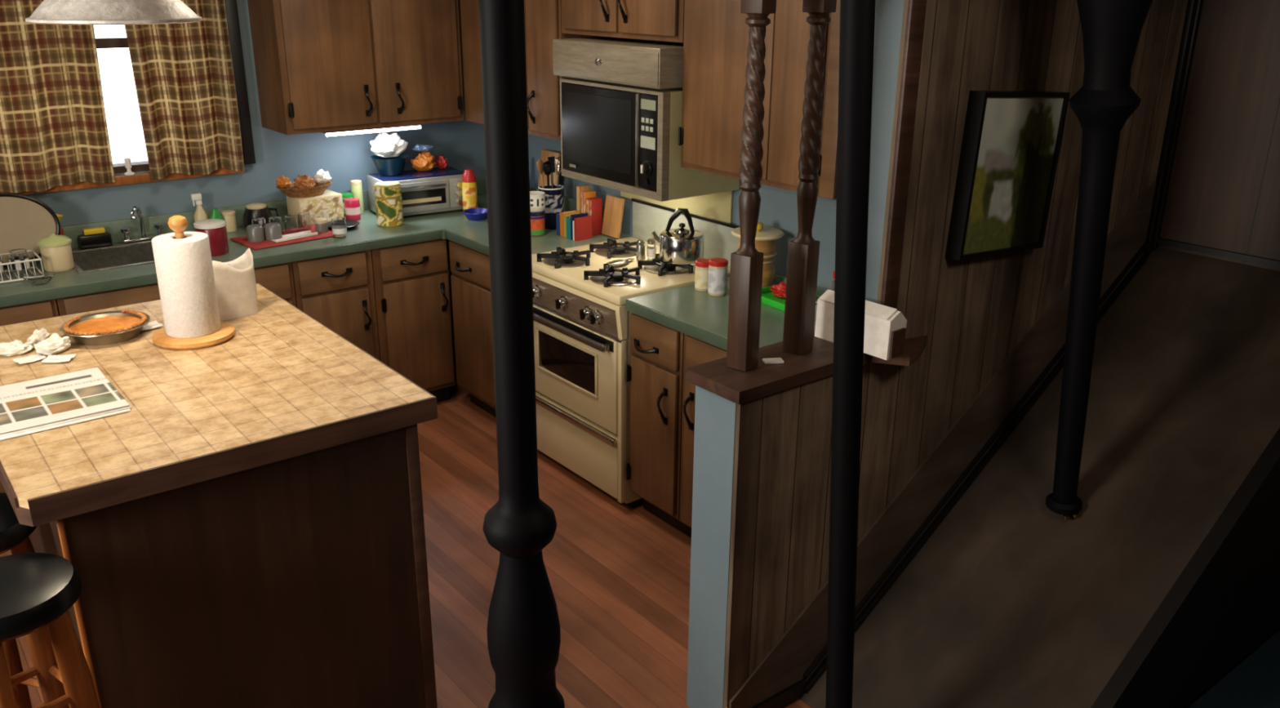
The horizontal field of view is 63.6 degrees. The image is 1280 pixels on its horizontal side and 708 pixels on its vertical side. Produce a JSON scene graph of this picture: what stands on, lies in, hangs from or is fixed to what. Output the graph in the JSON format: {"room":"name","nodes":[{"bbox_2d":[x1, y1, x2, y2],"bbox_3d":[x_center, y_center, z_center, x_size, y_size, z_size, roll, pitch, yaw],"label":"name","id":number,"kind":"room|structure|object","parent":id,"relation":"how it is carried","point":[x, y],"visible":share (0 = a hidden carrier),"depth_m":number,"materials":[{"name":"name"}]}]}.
{"room":"kitchen","nodes":[
{"label":"kitchen","id":0,"kind":"room"},
{"bbox_2d":[26,0,485,357],"bbox_3d":[-2.497,-0.795,4.501,4.450,2.470,0.140,-15,25,-36],"label":"wall","id":1,"kind":"structure","parent":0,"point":[346,158],"depth_m":4.95,"materials":[{"name":"blue paint"}]},
{"bbox_2d":[0,0,255,195],"bbox_3d":[-2.384,-1.188,4.382,1.350,0.950,0.160,-15,25,-36],"label":"window","id":2,"kind":"structure","parent":1,"relation":"attached to","point":[124,124],"depth_m":4.58,"materials":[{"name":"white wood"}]},
{"bbox_2d":[247,0,464,134],"bbox_3d":[-1.316,-1.505,4.872,0.899,0.830,0.382,-15,25,-36],"label":"upper cabinet","id":3,"kind":"object","parent":1,"relation":"attached to","point":[321,65],"visible":1,"depth_m":4.75,"materials":[{"name":"brown wood"}]},
{"bbox_2d":[322,124,422,136],"bbox_3d":[-1.283,-1.079,4.959,0.500,0.028,0.060,-15,25,-36],"label":"fluorescent light","id":4,"kind":"object","parent":3,"relation":"attached to","point":[335,133],"visible":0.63,"depth_m":4.93,"materials":[{"name":"white plastic"}]},
{"bbox_3d":[-2.358,-1.627,4.157,1.450,0.031,0.084,-15,25,-36],"label":"curtain rod","id":5,"kind":"object","parent":1,"relation":"attached to","visible":0},
{"bbox_2d":[0,0,115,193],"bbox_3d":[-2.564,-1.111,4.132,0.768,0.945,0.057,-15,25,-36],"label":"curtain","id":6,"kind":"object","parent":5,"relation":"hanging from","point":[54,132],"visible":0.94,"depth_m":4.26,"materials":[{"name":"fabric"}]},
{"bbox_2d":[124,0,244,179],"bbox_3d":[-2.006,-1.257,4.546,0.434,0.944,0.058,-15,25,-36],"label":"curtain","id":7,"kind":"object","parent":5,"relation":"hanging from","point":[184,77],"visible":0.93,"depth_m":4.58,"materials":[{"name":"fabric"}]},
{"bbox_2d":[0,356,811,707],"bbox_3d":[-0.118,1.220,2.773,5.350,0.100,6.750,-15,25,-36],"label":"floor","id":8,"kind":"structure","parent":0,"point":[619,574],"depth_m":3.74,"materials":[{"name":"brown wood"}]},
{"bbox_2d":[0,492,44,707],"bbox_3d":[-1.495,0.787,2.442,0.264,0.919,0.264,7,21,16],"label":"bar stool","id":9,"kind":"object","parent":8,"relation":"on","point":[14,535],"visible":0.26,"depth_m":2.35,"materials":[{"name":"black wood"}]},
{"bbox_2d":[0,298,58,493],"bbox_3d":[-2.747,0.194,4.111,0.795,0.872,0.662,-15,25,-36],"label":"base cabinet","id":10,"kind":"object","parent":8,"relation":"on","point":[27,312],"visible":0.18,"depth_m":3.94,"materials":[{"name":"brown wood"}]},
{"bbox_2d":[0,175,632,307],"bbox_3d":[-1.643,-0.431,4.377,3.100,0.144,1.298,-15,25,-36],"label":"countertop","id":11,"kind":"structure","parent":10,"relation":"on","point":[455,226],"depth_m":4.66,"materials":[{"name":"green laminate"}]},
{"bbox_2d":[0,249,43,283],"bbox_3d":[-2.541,-0.328,4.033,0.348,0.076,0.178,-15,25,-36],"label":"dish rack","id":12,"kind":"object","parent":11,"relation":"on","point":[34,260],"visible":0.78,"depth_m":4.04,"materials":[{"name":"white plastic"}]},
{"bbox_2d":[8,248,31,275],"bbox_3d":[-2.456,-0.367,4.090,0.071,0.092,0.071,-15,25,-36],"label":"drinking glass","id":13,"kind":"object","parent":12,"relation":"in","point":[15,255],"visible":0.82,"depth_m":4.07,"materials":[{"name":"clear glass"}]},
{"bbox_2d":[0,192,60,267],"bbox_3d":[-2.567,-0.498,4.167,0.408,0.295,0.058,-16,26,-38],"label":"oval tray","id":14,"kind":"object","parent":11,"relation":"on","point":[24,220],"visible":0.79,"depth_m":4.20,"materials":[{"name":"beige metal"}]},
{"bbox_2d":[22,271,54,284],"bbox_3d":[-2.330,-0.290,4.008,0.110,0.030,0.110,-15,25,-36],"label":"glass dish","id":15,"kind":"object","parent":11,"relation":"on","point":[41,277],"visible":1,"depth_m":4.01,"materials":[{"name":"clear glass"}]},
{"bbox_2d":[36,233,74,272],"bbox_3d":[-2.359,-0.414,4.174,0.124,0.150,0.124,-15,25,-36],"label":"crock","id":16,"kind":"object","parent":11,"relation":"on","point":[55,251],"visible":1,"depth_m":4.14,"materials":[{"name":"beige ceramic"}]},
{"bbox_2d":[76,231,112,249],"bbox_3d":[-2.391,-0.497,4.531,0.130,0.060,0.044,-15,25,-36],"label":"sponge holder","id":17,"kind":"object","parent":11,"relation":"on","point":[99,240],"visible":1,"depth_m":4.51,"materials":[{"name":"black plastic"}]},
{"bbox_2d":[71,240,155,273],"bbox_3d":[-2.198,-0.342,4.445,0.446,0.179,0.396,-15,25,-36],"label":"sink","id":18,"kind":"object","parent":11,"relation":"in","point":[139,253],"visible":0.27,"depth_m":4.53,"materials":[{"name":"metal"}]},
{"bbox_2d":[120,205,164,243],"bbox_3d":[-2.203,-0.581,4.592,0.184,0.168,0.141,-15,25,-36],"label":"kitchen faucet","id":19,"kind":"object","parent":11,"relation":"on","point":[159,226],"visible":0.91,"depth_m":4.62,"materials":[{"name":"silver metal"}]},
{"bbox_2d":[190,192,208,222],"bbox_3d":[-2.024,-0.644,4.757,0.060,0.190,0.060,-15,25,-36],"label":"spray bottle","id":20,"kind":"object","parent":11,"relation":"on","point":[200,214],"visible":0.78,"depth_m":4.73,"materials":[{"name":"beige plastic"}]},
{"bbox_2d":[193,218,228,256],"bbox_3d":[-1.842,-0.500,4.441,0.128,0.138,0.128,-15,25,-36],"label":"canister","id":21,"kind":"object","parent":11,"relation":"on","point":[215,228],"visible":0.85,"depth_m":4.40,"materials":[{"name":"ceramic"}]},
{"bbox_2d":[220,209,237,231],"bbox_3d":[-1.928,-0.624,4.845,0.066,0.093,0.066,-15,25,-36],"label":"jar","id":22,"kind":"object","parent":11,"relation":"on","point":[228,215],"visible":0.93,"depth_m":4.82,"materials":[{"name":"ceramic"}]},
{"bbox_2d":[243,202,278,229],"bbox_3d":[-1.800,-0.650,4.876,0.127,0.122,0.146,6,21,14],"label":"mug","id":23,"kind":"object","parent":11,"relation":"on","point":[255,210],"visible":0.75,"depth_m":4.82,"materials":[{"name":"black ceramic"}]},
{"bbox_2d":[229,224,333,249],"bbox_3d":[-1.622,-0.538,4.740,0.420,0.006,0.260,-18,27,-41],"label":"drying mat","id":24,"kind":"object","parent":11,"relation":"on","point":[242,240],"visible":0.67,"depth_m":4.66,"materials":[{"name":"red fabric"}]},
{"bbox_2d":[246,224,265,242],"bbox_3d":[-1.730,-0.546,4.651,0.072,0.068,0.091,-2,20,-8],"label":"mug","id":25,"kind":"object","parent":24,"relation":"on","point":[255,233],"visible":0.99,"depth_m":4.62,"materials":[{"name":"ceramic"}]},
{"bbox_2d":[264,222,282,240],"bbox_3d":[-1.661,-0.558,4.684,0.072,0.068,0.091,0,20,-3],"label":"mug","id":26,"kind":"object","parent":24,"relation":"on","point":[273,231],"visible":0.99,"depth_m":4.65,"materials":[{"name":"ceramic"}]},
{"bbox_2d":[284,214,298,234],"bbox_3d":[-1.617,-0.603,4.788,0.060,0.083,0.060,-15,25,-36],"label":"drinking glass","id":27,"kind":"object","parent":24,"relation":"on","point":[291,220],"visible":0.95,"depth_m":4.77,"materials":[{"name":"clear glass"}]},
{"bbox_2d":[271,230,317,242],"bbox_3d":[-1.579,-0.537,4.709,0.064,0.013,0.210,18,26,39],"label":"tray","id":28,"kind":"object","parent":24,"relation":"on","point":[304,233],"visible":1,"depth_m":4.71,"materials":[{"name":"plastic"}]},
{"bbox_2d":[297,212,311,231],"bbox_3d":[-1.571,-0.621,4.840,0.060,0.083,0.060,-15,25,-36],"label":"drinking glass","id":29,"kind":"object","parent":24,"relation":"on","point":[304,218],"visible":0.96,"depth_m":4.82,"materials":[{"name":"clear glass"}]},
{"bbox_2d":[285,189,344,226],"bbox_3d":[-1.579,-0.709,5.025,0.220,0.135,0.151,-16,26,-38],"label":"cardboard box","id":30,"kind":"object","parent":11,"relation":"on","point":[328,205],"visible":0.73,"depth_m":4.97,"materials":[{"name":"beige cardboard"}]},
{"bbox_2d":[275,180,332,197],"bbox_3d":[-1.613,-0.790,4.973,0.274,0.050,0.186,-16,26,-38],"label":"bread basket","id":31,"kind":"object","parent":30,"relation":"on","point":[319,188],"visible":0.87,"depth_m":4.92,"materials":[{"name":"brown wicker"}]},
{"bbox_2d":[293,174,315,188],"bbox_3d":[-1.611,-0.827,4.962,0.109,0.075,0.094,-15,25,-36],"label":"bread roll","id":32,"kind":"object","parent":31,"relation":"in","point":[304,181],"visible":0.83,"depth_m":4.94,"materials":[{"name":"brown food"}]},
{"bbox_2d":[331,217,346,238],"bbox_3d":[-1.381,-0.578,4.744,0.065,0.085,0.065,-15,25,-36],"label":"glass shaker","id":33,"kind":"object","parent":11,"relation":"on","point":[339,226],"visible":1,"depth_m":4.72,"materials":[{"name":"glass"}]},
{"bbox_2d":[344,198,360,220],"bbox_3d":[-1.415,-0.711,5.087,0.073,0.100,0.073,-15,25,-36],"label":"can","id":34,"kind":"object","parent":11,"relation":"on","point":[352,206],"visible":0.97,"depth_m":5.06,"materials":[{"name":"metal"}]},
{"bbox_2d":[350,179,364,214],"bbox_3d":[-1.425,-0.790,5.205,0.058,0.168,0.058,-15,25,-36],"label":"jar","id":35,"kind":"object","parent":11,"relation":"on","point":[356,185],"visible":0.77,"depth_m":5.17,"materials":[{"name":"beige ceramic"}]},
{"bbox_2d":[373,181,404,226],"bbox_3d":[-1.210,-0.724,4.976,0.126,0.202,0.126,-15,25,-36],"label":"tin","id":36,"kind":"object","parent":11,"relation":"on","point":[388,194],"visible":1,"depth_m":4.93,"materials":[{"name":"metal"}]},
{"bbox_2d":[366,166,463,216],"bbox_3d":[-1.113,-0.817,5.245,0.460,0.196,0.272,-12,23,-31],"label":"toaster oven","id":37,"kind":"object","parent":11,"relation":"on","point":[437,189],"visible":0.7,"depth_m":5.17,"materials":[{"name":"silver metal"}]},
{"bbox_2d":[370,153,408,176],"bbox_3d":[-1.249,-0.943,5.167,0.188,0.090,0.188,-15,25,-36],"label":"bowl","id":38,"kind":"object","parent":37,"relation":"on","point":[392,166],"visible":0.9,"depth_m":5.12,"materials":[{"name":"ceramic"}]},
{"bbox_2d":[369,131,408,157],"bbox_3d":[-1.246,-1.043,5.129,0.157,0.122,0.200,14,24,32],"label":"cloth","id":39,"kind":"object","parent":38,"relation":"in","point":[384,144],"visible":0.99,"depth_m":5.09,"materials":[{"name":"white fabric"}]},
{"bbox_2d":[409,151,436,171],"bbox_3d":[-1.107,-0.985,5.277,0.119,0.095,0.125,2,20,4],"label":"bread bag","id":40,"kind":"object","parent":37,"relation":"on","point":[424,162],"visible":1,"depth_m":5.25,"materials":[{"name":"orange plastic"}]},
{"bbox_2d":[462,168,477,209],"bbox_3d":[-0.859,-0.817,5.208,0.075,0.225,0.075,-15,25,-36],"label":"bottle","id":41,"kind":"object","parent":11,"relation":"on","point":[469,193],"visible":0.93,"depth_m":5.18,"materials":[{"name":"yellow plastic"}]},
{"bbox_2d":[462,182,476,209],"bbox_3d":[-0.859,-0.789,5.219,0.072,0.165,0.072,-15,25,-36],"label":"label","id":42,"kind":"object","parent":41,"relation":"attached to","point":[468,188],"depth_m":5.18,"materials":[{"name":"yellow paper"}]},
{"bbox_2d":[462,208,487,220],"bbox_3d":[-0.812,-0.693,5.138,0.136,0.040,0.136,-15,25,-36],"label":"bowl","id":43,"kind":"object","parent":11,"relation":"on","point":[472,214],"visible":0.96,"depth_m":5.11,"materials":[{"name":"ceramic"}]},
{"bbox_2d":[530,210,545,235],"bbox_3d":[-0.487,-0.614,4.822,0.086,0.113,0.086,-15,25,-36],"label":"tin","id":44,"kind":"object","parent":11,"relation":"on","point":[537,219],"visible":0.73,"depth_m":4.79,"materials":[{"name":"orange metal"}]},
{"bbox_2d":[529,191,549,212],"bbox_3d":[-0.478,-0.706,4.789,0.112,0.082,0.095,-1,20,-3],"label":"mug","id":45,"kind":"object","parent":44,"relation":"on","point":[537,198],"visible":0.71,"depth_m":4.75,"materials":[{"name":"ceramic"}]},
{"bbox_2d":[537,149,560,191],"bbox_3d":[-0.461,-0.857,5.182,0.057,0.318,0.160,-15,25,-36],"label":"utensils","id":46,"kind":"object","parent":11,"relation":"on","point":[545,153],"visible":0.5,"depth_m":5.15,"materials":[{"name":"brown wood"}]},
{"bbox_2d":[537,184,564,229],"bbox_3d":[-0.426,-0.706,4.955,0.123,0.196,0.123,-15,25,-36],"label":"utensil crock","id":47,"kind":"object","parent":11,"relation":"on","point":[555,205],"visible":0.79,"depth_m":4.91,"materials":[{"name":"blue ceramic"}]},
{"bbox_2d":[573,215,591,240],"bbox_3d":[-0.260,-0.576,4.735,0.090,0.105,0.012,-15,25,-36],"label":"cookbook","id":48,"kind":"object","parent":11,"relation":"on","point":[583,225],"visible":1,"depth_m":4.73,"materials":[{"name":"red paper"}]},
{"bbox_2d":[586,196,602,235],"bbox_3d":[-0.214,-0.644,4.828,0.061,0.170,0.045,-15,25,-36],"label":"book","id":49,"kind":"object","parent":11,"relation":"on","point":[593,205],"visible":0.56,"depth_m":4.80,"materials":[{"name":"red paper"}]},
{"bbox_2d":[601,194,624,238],"bbox_3d":[-0.125,-0.635,4.779,0.047,0.184,0.124,-15,25,-36],"label":"serving board","id":50,"kind":"object","parent":11,"relation":"on","point":[614,206],"visible":1,"depth_m":4.76,"materials":[{"name":"brown wood"}]},
{"bbox_2d":[0,552,99,707],"bbox_3d":[-1.236,0.881,2.151,0.264,0.944,0.264,15,25,35],"label":"bar stool","id":51,"kind":"object","parent":8,"relation":"on","point":[37,590],"visible":1,"depth_m":2.03,"materials":[{"name":"brown wood"}]},
{"bbox_2d":[56,262,296,315],"bbox_3d":[-2.068,0.016,4.615,0.923,0.872,0.662,-15,25,-36],"label":"base cabinet","id":52,"kind":"object","parent":8,"relation":"on","point":[278,278],"visible":0.05,"depth_m":4.17,"materials":[{"name":"brown wood"}]},
{"bbox_2d":[0,283,437,707],"bbox_3d":[-1.295,0.516,3.015,0.940,1.040,1.303,-15,25,-36],"label":"kitchen island","id":53,"kind":"object","parent":8,"relation":"on","point":[251,533],"visible":0.94,"depth_m":2.53,"materials":[{"name":"tile"}]},
{"bbox_2d":[0,339,33,355],"bbox_3d":[-1.754,-0.018,2.889,0.096,0.040,0.063,-9,22,-25],"label":"crumpled napkin","id":54,"kind":"object","parent":53,"relation":"on","point":[16,347],"visible":1,"depth_m":2.88,"materials":[{"name":"white paper"}]},
{"bbox_2d":[24,328,49,349],"bbox_3d":[-1.734,-0.046,2.971,0.041,0.038,0.136,-3,20,-11],"label":"crumpled napkin","id":55,"kind":"object","parent":53,"relation":"on","point":[37,335],"visible":0.8,"depth_m":2.95,"materials":[{"name":"white paper"}]},
{"bbox_2d":[34,333,71,355],"bbox_3d":[-1.651,-0.029,2.907,0.070,0.051,0.103,11,23,27],"label":"crumpled napkin","id":56,"kind":"object","parent":53,"relation":"on","point":[55,344],"visible":1,"depth_m":2.89,"materials":[{"name":"white paper"}]},
{"bbox_2d":[41,353,75,362],"bbox_3d":[-1.603,0.013,2.850,0.072,0.008,0.054,-3,20,-9],"label":"paper scrap","id":57,"kind":"object","parent":53,"relation":"on","point":[51,358],"visible":1,"depth_m":2.85,"materials":[{"name":"white paper"}]},
{"bbox_2d":[0,367,131,439],"bbox_3d":[-1.506,0.127,2.535,0.402,0.013,0.350,-15,25,-36],"label":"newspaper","id":58,"kind":"object","parent":53,"relation":"on","point":[37,405],"visible":1,"depth_m":2.54,"materials":[{"name":"white paper"}]},
{"bbox_2d":[59,309,150,345],"bbox_3d":[-1.571,-0.076,3.042,0.240,0.048,0.240,-15,25,-36],"label":"pie","id":59,"kind":"object","parent":53,"relation":"on","point":[108,327],"visible":1,"depth_m":3.02,"materials":[{"name":"food"}]},
{"bbox_2d":[151,215,235,350],"bbox_3d":[-1.309,-0.219,2.978,0.226,0.365,0.226,-15,25,-36],"label":"paper towel holder","id":60,"kind":"object","parent":53,"relation":"on","point":[183,260],"visible":1,"depth_m":2.94,"materials":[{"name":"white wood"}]},
{"bbox_2d":[212,248,257,320],"bbox_3d":[-1.278,-0.217,3.214,0.081,0.200,0.162,19,27,41],"label":"paper bag","id":61,"kind":"object","parent":53,"relation":"on","point":[235,279],"visible":0.84,"depth_m":3.20,"materials":[{"name":"white paper"}]},
{"bbox_2d":[291,249,380,360],"bbox_3d":[-1.557,-0.117,4.994,0.367,0.872,0.662,-15,25,-36],"label":"base cabinet","id":62,"kind":"object","parent":8,"relation":"on","point":[337,291],"visible":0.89,"depth_m":4.71,"materials":[{"name":"brown wood"}]},
{"bbox_2d":[370,238,455,402],"bbox_3d":[-1.257,-0.195,5.216,0.386,0.872,0.662,-15,25,-36],"label":"base cabinet","id":63,"kind":"object","parent":8,"relation":"on","point":[411,283],"visible":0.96,"depth_m":4.96,"materials":[{"name":"brown wood"}]},
{"bbox_2d":[448,240,496,417],"bbox_3d":[-0.495,-0.119,5.026,0.662,0.872,0.664,-15,25,-36],"label":"base cabinet","id":64,"kind":"object","parent":8,"relation":"on","point":[469,268],"visible":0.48,"depth_m":4.92,"materials":[{"name":"brown wood"}]},
{"bbox_2d":[478,0,564,707],"bbox_3d":[-0.213,0.204,1.807,0.150,2.469,0.150,-1,20,-4],"label":"turned post","id":65,"kind":"object","parent":8,"relation":"on","point":[523,629],"visible":1,"depth_m":1.73,"materials":[{"name":"black paint"}]},
{"bbox_2d":[531,197,739,507],"bbox_3d":[-0.068,-0.027,4.444,0.685,1.104,0.737,-15,25,-36],"label":"gas range","id":66,"kind":"object","parent":8,"relation":"on","point":[583,353],"visible":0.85,"depth_m":4.22,"materials":[{"name":"beige metal"}]},
{"bbox_2d":[531,236,730,305],"bbox_3d":[-0.056,-0.362,4.329,0.630,0.040,0.737,-15,25,-36],"label":"cooktop","id":67,"kind":"object","parent":66,"relation":"in","point":[568,275],"depth_m":4.17,"materials":[{"name":"beige metal"}]},
{"bbox_2d":[650,208,704,264],"bbox_3d":[0.167,-0.488,4.190,0.180,0.210,0.191,-13,24,-33],"label":"tea kettle","id":68,"kind":"object","parent":66,"relation":"on","point":[682,245],"visible":0.98,"depth_m":4.14,"materials":[{"name":"silver metal"}]},
{"bbox_2d":[626,312,691,537],"bbox_3d":[0.275,0.221,4.107,0.662,0.872,0.299,-15,25,-36],"label":"base cabinet","id":69,"kind":"object","parent":8,"relation":"on","point":[655,371],"visible":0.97,"depth_m":3.90,"materials":[{"name":"brown wood"}]},
{"bbox_2d":[679,333,727,527],"bbox_3d":[0.596,0.363,3.724,0.662,0.872,0.728,-15,25,-36],"label":"base cabinet","id":70,"kind":"object","parent":8,"relation":"on","point":[695,352],"visible":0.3,"depth_m":3.73,"materials":[{"name":"brown wood"}]},
{"bbox_2d":[625,273,827,350],"bbox_3d":[0.517,-0.123,3.682,0.640,0.074,1.036,-15,25,-36],"label":"countertop","id":71,"kind":"structure","parent":70,"relation":"on","point":[687,310],"depth_m":3.74,"materials":[{"name":"green laminate"}]},
{"bbox_2d":[694,258,709,291],"bbox_3d":[0.247,-0.306,3.992,0.070,0.113,0.070,-15,25,-36],"label":"spice jar","id":72,"kind":"object","parent":71,"relation":"on","point":[701,270],"visible":0.7,"depth_m":3.97,"materials":[{"name":"beige glass"}]},
{"bbox_2d":[707,257,728,296],"bbox_3d":[0.296,-0.293,3.929,0.074,0.133,0.074,-15,25,-36],"label":"spice jar","id":73,"kind":"object","parent":71,"relation":"on","point":[717,267],"visible":1,"depth_m":3.90,"materials":[{"name":"white glass"}]},
{"bbox_2d":[730,222,784,288],"bbox_3d":[0.452,-0.387,4.012,0.206,0.256,0.206,-15,25,-36],"label":"canister","id":74,"kind":"object","parent":71,"relation":"on","point":[766,236],"visible":0.56,"depth_m":3.96,"materials":[{"name":"beige ceramic"}]},
{"bbox_2d":[760,285,819,311],"bbox_3d":[0.555,-0.206,3.852,0.186,0.026,0.266,-13,24,-33],"label":"tray","id":75,"kind":"object","parent":71,"relation":"on","point":[768,298],"visible":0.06,"depth_m":3.83,"materials":[{"name":"plastic"}]},
{"bbox_2d":[825,0,875,707],"bbox_3d":[0.467,0.030,2.321,0.270,2.463,0.090,-13,24,-33],"label":"turned post","id":76,"kind":"object","parent":8,"relation":"on","point":[857,17],"visible":1,"depth_m":2.25,"materials":[{"name":"black paint"}]},
{"bbox_2d":[1188,630,1279,707],"bbox_3d":[2.312,1.441,2.061,2.049,0.012,2.555,-15,25,-36],"label":"floor","id":77,"kind":"structure","parent":8,"relation":"on","point":[1255,682],"depth_m":3.19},
{"bbox_2d":[528,133,836,289],"bbox_3d":[0.185,-0.791,4.554,0.152,2.470,3.100,-15,25,-36],"label":"wall","id":78,"kind":"structure","parent":0,"point":[778,206],"depth_m":4.11,"materials":[{"name":"blue paint"}]},
{"bbox_2d":[459,0,608,141],"bbox_3d":[-0.495,-1.469,4.792,0.382,0.830,0.865,-15,25,-36],"label":"upper cabinet","id":79,"kind":"object","parent":78,"relation":"attached to","point":[543,18],"visible":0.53,"depth_m":4.57,"materials":[{"name":"brown wood"}]},
{"bbox_2d":[552,36,683,88],"bbox_3d":[0.018,-1.174,4.136,0.438,0.145,0.700,-15,25,-36],"label":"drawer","id":80,"kind":"object","parent":78,"relation":"attached to","point":[650,64],"visible":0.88,"depth_m":3.95,"materials":[{"name":"wood"}]},
{"bbox_2d":[560,0,684,42],"bbox_3d":[0.022,-1.455,4.100,0.382,0.375,0.790,-15,25,-36],"label":"upper cabinet","id":81,"kind":"object","parent":78,"relation":"attached to","point":[645,20],"visible":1,"depth_m":3.98,"materials":[{"name":"brown wood"}]},
{"bbox_2d":[560,77,739,201],"bbox_3d":[0.020,-0.898,4.228,0.440,0.413,0.678,-15,25,-36],"label":"microwave oven","id":82,"kind":"object","parent":78,"relation":"attached to","point":[621,137],"visible":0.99,"depth_m":4.04,"materials":[{"name":"beige metal"}]},
{"bbox_2d":[678,0,839,200],"bbox_3d":[0.510,-1.024,3.593,0.382,0.830,0.787,-15,25,-36],"label":"upper cabinet","id":83,"kind":"object","parent":78,"relation":"attached to","point":[716,40],"visible":0.4,"depth_m":3.54,"materials":[{"name":"brown wood"}]},
{"bbox_2d":[686,0,904,707],"bbox_3d":[1.058,-0.312,3.256,2.190,2.470,0.155,-15,25,-36],"label":"wall partition","id":84,"kind":"structure","parent":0,"point":[714,414],"depth_m":2.80,"materials":[{"name":"blue paint"}]},
{"bbox_2d":[684,332,927,404],"bbox_3d":[0.500,0.018,2.838,0.740,0.034,0.290,-15,25,-36],"label":"ledge cap","id":85,"kind":"object","parent":84,"relation":"on","point":[737,386],"visible":0.62,"depth_m":2.72,"materials":[{"name":"red wood"}]},
{"bbox_2d":[726,0,776,371],"bbox_3d":[0.277,-0.620,2.503,0.062,1.389,0.062,16,25,36],"label":"spindle","id":86,"kind":"object","parent":85,"relation":"on","point":[746,269],"visible":1,"depth_m":2.58,"materials":[{"name":"brown wood"}]},
{"bbox_2d":[735,182,760,255],"bbox_3d":[0.275,-0.344,2.603,0.060,0.182,0.060,16,25,36],"label":"baluster","id":87,"kind":"object","parent":86,"relation":"on","point":[749,198],"depth_m":2.58,"materials":[{"name":"brown wood"}]},
{"bbox_2d":[782,0,836,355],"bbox_3d":[0.442,-0.663,2.626,0.062,1.389,0.062,16,25,36],"label":"spindle","id":88,"kind":"object","parent":85,"relation":"on","point":[803,251],"visible":1,"depth_m":2.70,"materials":[{"name":"brown wood"}]},
{"bbox_2d":[793,173,818,243],"bbox_3d":[0.440,-0.387,2.726,0.060,0.182,0.060,16,25,36],"label":"baluster","id":89,"kind":"object","parent":88,"relation":"on","point":[807,188],"depth_m":2.71,"materials":[{"name":"brown wood"}]},
{"bbox_2d":[814,288,906,359],"bbox_3d":[0.617,-0.087,2.882,0.076,0.135,0.262,-16,25,-37],"label":"box","id":90,"kind":"object","parent":85,"relation":"on","point":[885,326],"visible":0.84,"depth_m":2.81,"materials":[{"name":"white cardboard"}]},
{"bbox_2d":[880,0,926,308],"bbox_3d":[0.698,-0.682,2.681,0.061,1.387,0.015,-15,25,-36],"label":"trim","id":91,"kind":"structure","parent":84,"relation":"attached to","point":[916,11],"depth_m":2.72,"materials":[{"name":"red wood"}]},
{"bbox_2d":[728,181,1156,707],"bbox_3d":[1.039,0.243,3.314,1.980,1.384,0.009,-15,25,-36],"label":"trim","id":92,"kind":"structure","parent":84,"relation":"attached to","point":[784,664],"depth_m":3.29,"materials":[{"name":"brown wood"}]},
{"bbox_2d":[751,240,1148,707],"bbox_3d":[1.044,0.346,3.343,1.980,1.170,0.028,-15,25,-36],"label":"trim","id":93,"kind":"structure","parent":84,"relation":"attached to","point":[793,692],"depth_m":3.35,"materials":[{"name":"black paint"}]},
{"bbox_2d":[723,0,1188,707],"bbox_3d":[1.057,-0.274,3.153,2.048,2.470,0.015,-15,25,-36],"label":"wall paneling","id":94,"kind":"structure","parent":84,"relation":"attached to","point":[973,313],"depth_m":2.98,"materials":[{"name":"brown wood"}]},
{"bbox_2d":[945,90,1070,260],"bbox_3d":[1.083,-0.529,3.035,0.461,0.495,0.050,-15,25,-36],"label":"landscape picture","id":95,"kind":"object","parent":94,"relation":"attached to","point":[1011,143],"visible":1,"depth_m":3.00,"materials":[{"name":"green paper"}]},
{"bbox_2d":[1143,0,1203,254],"bbox_3d":[1.860,-0.999,3.527,0.050,1.350,0.030,-15,25,-36],"label":"trim","id":96,"kind":"structure","parent":84,"relation":"attached to","point":[1193,10],"depth_m":3.59,"materials":[{"name":"black paint"}]},
{"bbox_2d":[799,246,1279,707],"bbox_3d":[1.389,0.419,3.193,1.760,1.144,0.714,-15,25,-36],"label":"floor","id":97,"kind":"structure","parent":0,"point":[1010,602],"depth_m":3.15,"materials":[{"name":"brown carpet"}]},
{"bbox_2d":[1045,0,1152,519],"bbox_3d":[1.226,-0.394,2.772,0.326,1.931,0.198,-8,22,-22],"label":"turned post","id":98,"kind":"object","parent":97,"relation":"on","point":[1111,29],"visible":1,"depth_m":2.74,"materials":[{"name":"black paint"}]},
{"bbox_2d":[1090,427,1279,707],"bbox_3d":[1.613,0.520,2.902,1.790,1.156,0.044,-15,25,-36],"label":"trim","id":99,"kind":"structure","parent":97,"relation":"attached to","point":[1224,604],"depth_m":2.98,"materials":[{"name":"black paint"}]},
{"bbox_2d":[1158,0,1279,271],"bbox_3d":[2.954,-0.043,2.561,0.150,2.470,3.330,-15,25,-36],"label":"wall","id":100,"kind":"structure","parent":0,"point":[1224,193],"depth_m":3.48,"materials":[{"name":"brown wood"}]},
{"bbox_2d":[1156,237,1279,267],"bbox_3d":[2.087,-0.317,3.489,0.018,0.021,0.680,-15,25,-36],"label":"baseboard","id":101,"kind":"structure","parent":100,"relation":"attached to","point":[1190,246],"depth_m":3.57,"materials":[{"name":"black paint"}]},
{"bbox_3d":[-0.096,-1.195,1.896,5.350,0.100,6.750,-15,25,-36],"label":"ceiling","id":102,"kind":"structure","parent":0,"visible":0},
{"bbox_2d":[25,0,202,25],"bbox_3d":[-1.283,-1.068,2.447,0.392,0.534,0.392,-15,25,-36],"label":"pendant lamp","id":103,"kind":"object","parent":102,"relation":"hanging from","point":[77,12],"visible":1,"depth_m":2.39,"materials":[{"name":"grey metal"}]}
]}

